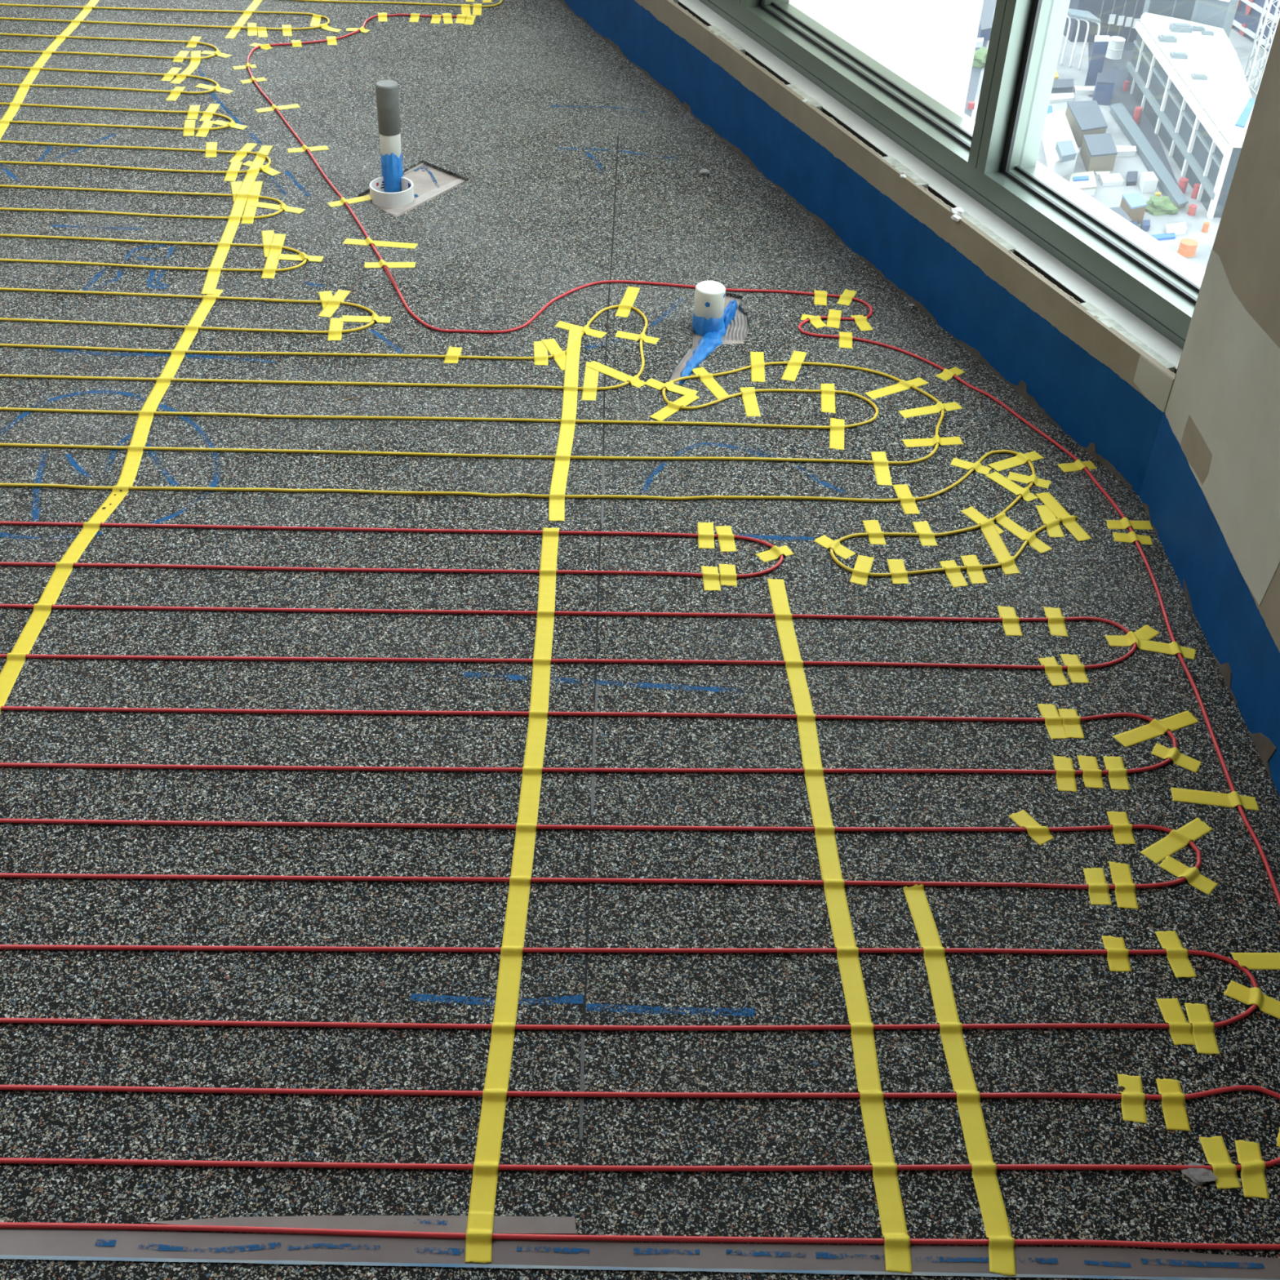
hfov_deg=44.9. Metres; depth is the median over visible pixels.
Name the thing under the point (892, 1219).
tape
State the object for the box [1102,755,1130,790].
tape
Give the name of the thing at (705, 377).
tape
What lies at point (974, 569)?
tape
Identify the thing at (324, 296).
tape
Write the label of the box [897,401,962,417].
tape
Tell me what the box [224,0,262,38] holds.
tape
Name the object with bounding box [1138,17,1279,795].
wall
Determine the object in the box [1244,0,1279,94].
crane mast
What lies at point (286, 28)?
tape
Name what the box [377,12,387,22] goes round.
tape
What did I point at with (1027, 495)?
tape
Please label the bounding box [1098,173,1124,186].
cabin
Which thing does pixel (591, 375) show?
tape
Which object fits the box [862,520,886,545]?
tape
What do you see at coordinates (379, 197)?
ring
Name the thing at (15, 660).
tape
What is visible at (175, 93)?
tape
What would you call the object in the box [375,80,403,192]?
drain pipe
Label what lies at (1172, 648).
tape
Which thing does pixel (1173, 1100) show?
tape
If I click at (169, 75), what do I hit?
tape
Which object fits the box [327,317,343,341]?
tape
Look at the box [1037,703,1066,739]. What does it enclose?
tape
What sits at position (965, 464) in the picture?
tape
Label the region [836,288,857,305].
tape
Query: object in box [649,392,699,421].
tape
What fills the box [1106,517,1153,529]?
tape
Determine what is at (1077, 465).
tape
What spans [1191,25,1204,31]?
roof unit
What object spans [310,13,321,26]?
tape
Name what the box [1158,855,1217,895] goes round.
tape
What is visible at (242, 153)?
tape
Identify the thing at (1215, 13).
office block
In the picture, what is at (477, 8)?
tape
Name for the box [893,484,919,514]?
tape
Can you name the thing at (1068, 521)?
tape
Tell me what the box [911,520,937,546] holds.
tape
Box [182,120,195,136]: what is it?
tape
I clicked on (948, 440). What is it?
tape
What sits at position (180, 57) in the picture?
tape
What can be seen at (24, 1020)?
cable
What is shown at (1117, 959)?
tape
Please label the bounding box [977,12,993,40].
container
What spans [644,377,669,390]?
tape
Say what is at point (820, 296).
tape
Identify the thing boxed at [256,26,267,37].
tape
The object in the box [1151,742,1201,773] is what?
tape
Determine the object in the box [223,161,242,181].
tape
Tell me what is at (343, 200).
tape
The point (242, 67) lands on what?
tape
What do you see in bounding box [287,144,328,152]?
tape
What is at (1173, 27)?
roof unit
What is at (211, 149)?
tape
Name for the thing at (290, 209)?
tape
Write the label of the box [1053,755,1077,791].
tape
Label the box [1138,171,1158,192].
cabin
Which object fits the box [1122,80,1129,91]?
drum
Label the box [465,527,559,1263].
tape
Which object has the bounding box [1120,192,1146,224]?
building
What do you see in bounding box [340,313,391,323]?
tape
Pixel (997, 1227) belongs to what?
tape
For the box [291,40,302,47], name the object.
tape
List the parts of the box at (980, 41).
roof lid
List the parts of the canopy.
bent post, bent post, bent post, bent post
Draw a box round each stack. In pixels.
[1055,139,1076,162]
[1115,145,1136,156]
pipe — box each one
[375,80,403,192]
[692,280,725,336]
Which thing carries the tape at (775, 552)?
on the floor
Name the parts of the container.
roof lid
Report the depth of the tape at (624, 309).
3.14 m
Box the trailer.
[1041,109,1079,177]
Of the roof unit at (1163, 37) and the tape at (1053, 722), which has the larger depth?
the roof unit at (1163, 37)
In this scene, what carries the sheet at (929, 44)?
attached to the window
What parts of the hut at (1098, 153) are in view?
roof lid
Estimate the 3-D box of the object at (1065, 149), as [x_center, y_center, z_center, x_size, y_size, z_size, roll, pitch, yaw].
[57.350,-65.740,208.151,2.410,0.900,6.036,3,39,0]
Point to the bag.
(1050, 107)
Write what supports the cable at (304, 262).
on the floor
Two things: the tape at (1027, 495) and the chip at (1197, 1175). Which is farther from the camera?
the tape at (1027, 495)
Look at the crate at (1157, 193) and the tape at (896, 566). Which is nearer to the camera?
the tape at (896, 566)
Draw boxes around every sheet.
[789,0,983,118]
[1072,175,1088,181]
[1150,232,1175,240]
[1235,97,1255,128]
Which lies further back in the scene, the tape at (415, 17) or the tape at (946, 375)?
the tape at (415, 17)
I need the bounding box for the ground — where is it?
[964,0,1267,271]
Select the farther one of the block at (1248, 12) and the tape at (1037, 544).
the block at (1248, 12)
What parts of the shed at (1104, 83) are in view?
roof lid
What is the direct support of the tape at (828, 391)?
on the floor
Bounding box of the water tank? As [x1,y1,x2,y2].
[1105,35,1125,59]
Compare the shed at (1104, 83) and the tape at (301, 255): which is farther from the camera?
the shed at (1104, 83)
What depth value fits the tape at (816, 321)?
3.11 m
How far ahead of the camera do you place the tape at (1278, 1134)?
1.68 m
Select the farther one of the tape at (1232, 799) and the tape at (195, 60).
the tape at (195, 60)
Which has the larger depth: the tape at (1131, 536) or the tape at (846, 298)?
the tape at (846, 298)
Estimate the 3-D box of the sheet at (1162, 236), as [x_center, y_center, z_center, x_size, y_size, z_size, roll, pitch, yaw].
[65.240,-50.865,195.591,5.232,0.300,3.038,3,39,0]
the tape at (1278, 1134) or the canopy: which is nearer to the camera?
the tape at (1278, 1134)
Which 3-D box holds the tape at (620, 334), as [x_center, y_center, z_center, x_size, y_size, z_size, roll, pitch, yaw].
[-0.006,-0.594,3.024,0.088,0.006,0.026,13,40,12]
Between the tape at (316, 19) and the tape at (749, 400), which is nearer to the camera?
the tape at (749, 400)
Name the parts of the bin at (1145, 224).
roof lid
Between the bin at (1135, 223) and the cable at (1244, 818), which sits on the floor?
the cable at (1244, 818)
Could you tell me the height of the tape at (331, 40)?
0.007 m
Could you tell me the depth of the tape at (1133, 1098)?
1.71 m
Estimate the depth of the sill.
3.06 m
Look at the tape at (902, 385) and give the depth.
2.91 m
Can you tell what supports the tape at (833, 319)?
on the floor
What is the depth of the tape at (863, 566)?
2.46 m
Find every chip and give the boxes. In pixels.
[698,168,710,174]
[1181,1161,1217,1184]
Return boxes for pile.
[1145,195,1178,215]
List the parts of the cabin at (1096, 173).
roof lid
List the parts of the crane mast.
leg, leg, leg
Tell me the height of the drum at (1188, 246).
1.600 m
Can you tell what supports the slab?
on the ground
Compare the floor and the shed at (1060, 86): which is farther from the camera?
the shed at (1060, 86)
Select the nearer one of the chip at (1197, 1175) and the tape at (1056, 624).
the chip at (1197, 1175)
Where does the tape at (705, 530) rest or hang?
on the floor
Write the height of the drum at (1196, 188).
1.800 m
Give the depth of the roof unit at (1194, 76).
212.17 m
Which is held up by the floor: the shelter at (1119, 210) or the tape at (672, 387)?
the tape at (672, 387)
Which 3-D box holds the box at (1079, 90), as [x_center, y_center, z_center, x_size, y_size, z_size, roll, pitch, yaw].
[67.838,-83.804,235.938,3.440,0.700,2.256,3,39,0]
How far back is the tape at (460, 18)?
4.47 m
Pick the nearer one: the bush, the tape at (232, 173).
the tape at (232, 173)
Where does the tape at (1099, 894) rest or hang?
on the floor
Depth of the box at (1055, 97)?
232.74 m
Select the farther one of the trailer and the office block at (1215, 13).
the office block at (1215, 13)
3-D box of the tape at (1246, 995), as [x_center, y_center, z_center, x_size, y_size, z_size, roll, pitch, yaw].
[0.729,0.423,1.820,0.078,0.007,0.026,23,43,23]
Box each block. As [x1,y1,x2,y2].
[1063,0,1145,42]
[1128,0,1239,73]
[1231,0,1279,51]
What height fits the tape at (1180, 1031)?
0.007 m
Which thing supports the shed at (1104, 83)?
on the ground
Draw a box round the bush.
[972,46,987,67]
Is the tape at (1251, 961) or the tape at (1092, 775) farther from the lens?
the tape at (1092, 775)
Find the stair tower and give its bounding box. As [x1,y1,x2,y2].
[1084,35,1109,85]
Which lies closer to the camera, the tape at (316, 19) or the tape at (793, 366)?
the tape at (793, 366)
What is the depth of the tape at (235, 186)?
3.50 m
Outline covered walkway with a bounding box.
[1110,102,1188,208]
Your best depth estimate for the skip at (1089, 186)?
205.64 m
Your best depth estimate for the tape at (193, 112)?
3.83 m
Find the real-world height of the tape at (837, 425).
0.007 m
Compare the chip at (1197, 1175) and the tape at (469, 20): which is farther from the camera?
the tape at (469, 20)
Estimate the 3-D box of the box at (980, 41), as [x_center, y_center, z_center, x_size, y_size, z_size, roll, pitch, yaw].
[55.027,-96.799,250.873,1.576,1.000,2.286,3,39,0]
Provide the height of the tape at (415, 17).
0.006 m
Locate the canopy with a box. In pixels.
[1060,8,1101,70]
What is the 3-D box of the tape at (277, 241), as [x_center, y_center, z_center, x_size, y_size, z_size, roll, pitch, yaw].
[-0.766,-0.807,3.238,0.026,0.007,0.214,0,39,-4]
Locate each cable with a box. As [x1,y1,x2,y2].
[0,0,1077,576]
[0,521,1279,1249]
[246,13,1279,906]
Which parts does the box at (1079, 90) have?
roof lid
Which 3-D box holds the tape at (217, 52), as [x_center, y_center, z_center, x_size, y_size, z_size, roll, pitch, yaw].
[-1.141,-1.580,4.165,0.086,0.007,0.032,14,40,14]
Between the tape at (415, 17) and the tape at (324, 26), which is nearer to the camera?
the tape at (324, 26)
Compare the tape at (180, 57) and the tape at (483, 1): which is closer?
the tape at (180, 57)
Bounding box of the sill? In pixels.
[677,0,1182,369]
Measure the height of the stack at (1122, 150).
0.800 m
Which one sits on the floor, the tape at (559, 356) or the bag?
the tape at (559, 356)
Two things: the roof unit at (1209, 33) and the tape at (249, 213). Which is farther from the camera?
the roof unit at (1209, 33)
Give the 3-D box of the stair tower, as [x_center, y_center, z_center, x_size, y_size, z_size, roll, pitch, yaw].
[69.962,-88.616,236.991,2.802,7.000,2.565,3,39,0]
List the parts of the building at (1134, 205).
roof lid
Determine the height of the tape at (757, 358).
0.007 m
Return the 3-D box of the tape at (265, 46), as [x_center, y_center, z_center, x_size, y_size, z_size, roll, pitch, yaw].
[-1.035,-1.624,4.226,0.068,0.007,0.028,22,43,22]
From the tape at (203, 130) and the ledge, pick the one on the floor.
the tape at (203, 130)
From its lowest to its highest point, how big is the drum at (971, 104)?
0.900 m
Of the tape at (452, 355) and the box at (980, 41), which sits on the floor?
the tape at (452, 355)
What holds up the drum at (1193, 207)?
on the ground
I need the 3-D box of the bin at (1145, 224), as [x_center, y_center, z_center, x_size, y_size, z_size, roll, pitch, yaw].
[64.559,-52.915,197.672,1.411,0.800,2.081,3,39,0]
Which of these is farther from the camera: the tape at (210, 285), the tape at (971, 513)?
the tape at (210, 285)
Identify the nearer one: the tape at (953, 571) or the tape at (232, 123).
the tape at (953, 571)
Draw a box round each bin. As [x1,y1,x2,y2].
[1132,221,1137,226]
[1140,219,1150,231]
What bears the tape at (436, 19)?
on the floor
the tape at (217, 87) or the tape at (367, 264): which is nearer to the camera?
the tape at (367, 264)
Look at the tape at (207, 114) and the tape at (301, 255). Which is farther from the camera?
the tape at (207, 114)
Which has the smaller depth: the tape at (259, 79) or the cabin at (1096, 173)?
the tape at (259, 79)
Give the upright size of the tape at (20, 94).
0.007 m
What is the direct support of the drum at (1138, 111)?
on the ground
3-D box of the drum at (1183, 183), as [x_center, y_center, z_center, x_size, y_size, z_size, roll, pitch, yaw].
[72.597,-60.803,207.083,1.200,1.800,1.200,3,39,0]
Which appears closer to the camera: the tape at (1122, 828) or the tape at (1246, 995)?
the tape at (1246, 995)
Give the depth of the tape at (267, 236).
3.30 m
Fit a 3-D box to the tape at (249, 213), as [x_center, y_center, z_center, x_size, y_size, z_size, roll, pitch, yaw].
[-0.863,-0.977,3.441,0.026,0.007,0.230,-2,39,-6]
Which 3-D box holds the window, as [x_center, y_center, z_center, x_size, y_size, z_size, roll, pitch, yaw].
[-0.157,-3.337,3.883,0.120,2.735,6.220,-13,42,-19]
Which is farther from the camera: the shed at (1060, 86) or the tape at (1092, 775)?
the shed at (1060, 86)
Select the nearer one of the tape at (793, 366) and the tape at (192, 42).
the tape at (793, 366)
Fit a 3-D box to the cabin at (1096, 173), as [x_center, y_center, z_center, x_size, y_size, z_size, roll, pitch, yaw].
[63.150,-63.623,211.146,2.204,0.300,1.267,3,39,0]
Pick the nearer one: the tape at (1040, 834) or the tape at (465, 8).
the tape at (1040, 834)
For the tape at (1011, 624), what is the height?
0.007 m
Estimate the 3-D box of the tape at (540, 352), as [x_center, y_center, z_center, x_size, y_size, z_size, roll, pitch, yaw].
[-0.190,-0.551,2.960,0.026,0.006,0.094,-1,39,-5]
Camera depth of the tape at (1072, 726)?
2.19 m
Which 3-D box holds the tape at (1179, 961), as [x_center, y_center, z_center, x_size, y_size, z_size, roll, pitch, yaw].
[0.648,0.377,1.871,0.026,0.007,0.072,-2,39,-6]
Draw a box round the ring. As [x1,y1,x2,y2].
[369,176,413,208]
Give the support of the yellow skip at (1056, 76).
on the ground
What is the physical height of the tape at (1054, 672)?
0.007 m
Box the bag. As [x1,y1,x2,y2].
[1046,105,1052,114]
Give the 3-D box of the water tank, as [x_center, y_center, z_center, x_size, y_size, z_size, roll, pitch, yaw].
[76.330,-95.048,248.472,2.600,3.000,2.600,3,39,0]
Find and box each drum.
[967,101,974,109]
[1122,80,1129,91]
[1133,106,1142,123]
[1177,177,1188,193]
[1177,238,1198,257]
[1186,204,1197,215]
[1191,183,1200,199]
[1201,221,1209,232]
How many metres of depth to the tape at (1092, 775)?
2.11 m
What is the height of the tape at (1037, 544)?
0.007 m
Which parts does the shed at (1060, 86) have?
roof lid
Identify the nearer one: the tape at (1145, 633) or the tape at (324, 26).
the tape at (1145, 633)
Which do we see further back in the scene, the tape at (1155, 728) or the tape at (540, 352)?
the tape at (540, 352)
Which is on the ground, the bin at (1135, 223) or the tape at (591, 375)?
the bin at (1135, 223)
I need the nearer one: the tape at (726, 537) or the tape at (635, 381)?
the tape at (726, 537)
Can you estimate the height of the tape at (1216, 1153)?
0.006 m
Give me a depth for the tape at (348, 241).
3.30 m
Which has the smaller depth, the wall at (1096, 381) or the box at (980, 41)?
the wall at (1096, 381)
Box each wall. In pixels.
[557,0,1177,495]
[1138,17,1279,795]
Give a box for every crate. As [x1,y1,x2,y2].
[1125,171,1137,186]
[1154,191,1160,196]
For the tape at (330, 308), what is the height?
0.006 m
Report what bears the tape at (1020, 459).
on the floor
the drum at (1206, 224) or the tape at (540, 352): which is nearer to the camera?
the tape at (540, 352)
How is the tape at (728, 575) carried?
on the floor
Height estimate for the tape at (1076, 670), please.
0.007 m
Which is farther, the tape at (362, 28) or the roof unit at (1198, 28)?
the roof unit at (1198, 28)
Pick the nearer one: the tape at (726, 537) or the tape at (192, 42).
the tape at (726, 537)
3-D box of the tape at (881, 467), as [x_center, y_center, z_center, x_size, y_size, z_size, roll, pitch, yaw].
[0.420,-0.301,2.691,0.026,0.007,0.109,2,39,-1]
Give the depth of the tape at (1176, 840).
2.02 m
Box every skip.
[1053,71,1058,79]
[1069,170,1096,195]
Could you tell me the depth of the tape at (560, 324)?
3.04 m
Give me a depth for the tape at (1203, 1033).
1.78 m
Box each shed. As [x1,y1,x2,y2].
[1050,78,1073,93]
[1092,72,1115,105]
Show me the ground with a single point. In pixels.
(1109, 197)
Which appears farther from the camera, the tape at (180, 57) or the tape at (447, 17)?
the tape at (447, 17)
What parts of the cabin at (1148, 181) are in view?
roof lid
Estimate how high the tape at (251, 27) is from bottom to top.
0.007 m
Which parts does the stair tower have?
roof lid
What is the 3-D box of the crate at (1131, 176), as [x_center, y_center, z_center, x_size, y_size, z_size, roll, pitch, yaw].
[66.705,-62.563,209.828,2.359,0.600,3.976,3,39,0]
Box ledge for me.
[963,113,1204,276]
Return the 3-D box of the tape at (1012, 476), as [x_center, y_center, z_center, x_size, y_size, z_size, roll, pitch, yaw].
[0.675,-0.279,2.680,0.074,0.007,0.026,16,41,15]
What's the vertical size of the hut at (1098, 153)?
2.600 m
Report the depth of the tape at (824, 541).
2.50 m
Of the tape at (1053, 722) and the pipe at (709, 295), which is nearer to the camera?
the tape at (1053, 722)
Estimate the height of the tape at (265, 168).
0.007 m
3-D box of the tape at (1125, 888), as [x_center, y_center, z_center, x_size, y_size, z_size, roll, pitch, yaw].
[0.611,0.307,1.955,0.026,0.006,0.079,5,39,3]
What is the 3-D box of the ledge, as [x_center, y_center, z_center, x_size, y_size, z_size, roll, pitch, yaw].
[-0.102,-1.997,4.843,0.020,0.682,6.500,-13,42,-19]
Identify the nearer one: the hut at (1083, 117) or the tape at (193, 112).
the tape at (193, 112)
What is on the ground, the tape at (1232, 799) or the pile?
the pile
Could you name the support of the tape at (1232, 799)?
on the floor
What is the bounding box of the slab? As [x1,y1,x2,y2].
[1164,222,1186,235]
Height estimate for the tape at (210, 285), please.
0.007 m
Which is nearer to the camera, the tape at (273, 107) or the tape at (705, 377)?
the tape at (705, 377)
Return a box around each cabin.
[1094,171,1110,176]
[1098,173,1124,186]
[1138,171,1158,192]
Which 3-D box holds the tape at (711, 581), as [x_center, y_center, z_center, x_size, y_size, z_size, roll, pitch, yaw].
[0.111,-0.099,2.423,0.026,0.007,0.066,0,39,-4]
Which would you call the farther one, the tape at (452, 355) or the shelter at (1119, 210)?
the shelter at (1119, 210)
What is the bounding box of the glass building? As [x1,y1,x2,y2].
[1125,12,1253,218]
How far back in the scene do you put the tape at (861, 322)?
3.11 m
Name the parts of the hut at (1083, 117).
roof lid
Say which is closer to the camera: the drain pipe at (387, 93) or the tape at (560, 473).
the tape at (560, 473)
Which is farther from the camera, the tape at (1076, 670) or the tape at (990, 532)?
the tape at (990, 532)
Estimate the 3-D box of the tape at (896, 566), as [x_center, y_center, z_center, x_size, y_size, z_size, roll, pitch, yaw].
[0.410,-0.111,2.457,0.026,0.006,0.067,1,39,-2]
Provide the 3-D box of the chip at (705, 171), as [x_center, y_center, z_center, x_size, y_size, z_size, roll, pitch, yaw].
[0.153,-1.108,3.663,0.026,0.013,0.020,3,39,0]
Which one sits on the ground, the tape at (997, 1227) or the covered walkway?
the covered walkway
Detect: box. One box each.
[975,37,983,47]
[1048,93,1073,102]
[1073,85,1094,94]
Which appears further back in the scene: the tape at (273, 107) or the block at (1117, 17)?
the block at (1117, 17)
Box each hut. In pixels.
[1065,100,1107,147]
[1080,133,1117,173]
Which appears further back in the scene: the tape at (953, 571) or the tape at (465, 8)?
the tape at (465, 8)
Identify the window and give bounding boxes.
[698,0,1203,349]
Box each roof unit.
[1157,34,1177,43]
[1168,22,1193,33]
[1169,51,1187,59]
[1190,72,1208,79]
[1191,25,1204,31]
[1200,30,1214,35]
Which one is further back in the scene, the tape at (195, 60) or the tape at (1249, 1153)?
the tape at (195, 60)
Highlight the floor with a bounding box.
[0,0,1279,1279]
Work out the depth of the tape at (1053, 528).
2.58 m
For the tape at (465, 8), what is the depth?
4.54 m
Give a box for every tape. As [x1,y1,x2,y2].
[0,0,99,139]
[0,288,222,713]
[160,67,182,80]
[165,86,186,100]
[169,50,200,84]
[172,50,189,62]
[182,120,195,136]
[186,35,201,47]
[186,105,199,119]
[195,83,232,93]
[195,120,214,137]
[199,103,220,120]
[200,49,231,57]
[200,145,272,293]
[204,142,217,157]
[211,120,248,129]
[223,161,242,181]
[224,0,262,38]
[228,142,257,162]
[230,181,244,201]
[232,62,257,70]
[240,75,266,84]
[240,181,262,223]
[241,160,280,176]
[247,22,257,35]
[248,42,273,49]
[250,201,305,213]
[255,103,299,112]
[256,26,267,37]
[261,230,274,257]
[261,233,285,278]
[276,252,323,262]
[281,24,292,35]
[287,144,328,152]
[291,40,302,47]
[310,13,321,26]
[315,22,342,32]
[318,289,351,317]
[318,290,333,308]
[326,35,337,44]
[327,195,371,207]
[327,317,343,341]
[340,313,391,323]
[342,237,417,248]
[346,26,369,32]
[364,259,415,267]
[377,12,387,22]
[408,13,420,22]
[430,14,441,23]
[442,13,453,23]
[443,346,462,363]
[455,13,466,23]
[461,4,471,15]
[463,15,475,25]
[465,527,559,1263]
[472,3,481,15]
[482,0,491,2]
[533,341,547,365]
[541,338,565,370]
[548,325,582,520]
[554,320,607,337]
[581,361,599,400]
[586,360,645,387]
[614,286,639,317]
[614,330,659,344]
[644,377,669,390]
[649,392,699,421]
[665,380,698,395]
[691,367,728,399]
[697,522,714,548]
[701,565,720,591]
[715,525,736,552]
[719,564,737,586]
[739,386,760,416]
[750,351,764,382]
[755,545,794,562]
[767,578,911,1273]
[781,351,806,381]
[800,314,826,328]
[813,289,826,305]
[813,534,855,559]
[820,383,835,413]
[826,309,841,328]
[829,417,844,449]
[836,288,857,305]
[839,331,853,348]
[849,555,874,585]
[850,315,873,331]
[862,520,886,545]
[864,377,928,399]
[871,451,892,485]
[887,559,909,584]
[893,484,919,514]
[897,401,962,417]
[902,435,964,447]
[902,883,1016,1275]
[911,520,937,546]
[935,366,965,381]
[939,560,968,587]
[950,457,991,475]
[960,506,1004,533]
[960,555,987,584]
[978,520,1020,574]
[985,471,1039,501]
[987,450,1044,471]
[995,512,1052,553]
[997,605,1022,635]
[1007,471,1051,488]
[1008,809,1054,845]
[1035,492,1091,541]
[1035,505,1064,537]
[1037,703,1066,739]
[1038,656,1069,685]
[1043,606,1068,636]
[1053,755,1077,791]
[1057,458,1097,472]
[1057,708,1084,738]
[1060,653,1088,683]
[1076,755,1104,788]
[1083,867,1111,905]
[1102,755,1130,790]
[1102,935,1131,971]
[1104,624,1159,646]
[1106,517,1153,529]
[1106,811,1135,844]
[1108,861,1138,909]
[1112,530,1153,545]
[1112,710,1199,747]
[1117,1073,1146,1124]
[1135,635,1196,659]
[1140,817,1213,863]
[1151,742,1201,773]
[1155,930,1196,977]
[1155,997,1195,1044]
[1155,1078,1191,1131]
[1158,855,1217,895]
[1170,787,1259,810]
[1184,1002,1220,1053]
[1199,1136,1241,1189]
[1223,980,1279,1018]
[1230,952,1279,969]
[1235,1139,1269,1199]
[1276,1126,1279,1146]
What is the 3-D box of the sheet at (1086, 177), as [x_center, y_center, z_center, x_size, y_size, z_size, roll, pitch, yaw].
[58.849,-61.576,206.536,2.328,0.200,1.710,3,39,0]
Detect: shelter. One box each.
[1109,206,1132,222]
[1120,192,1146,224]
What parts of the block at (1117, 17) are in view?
white panel, white panel, white panel, white panel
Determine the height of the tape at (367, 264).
0.007 m

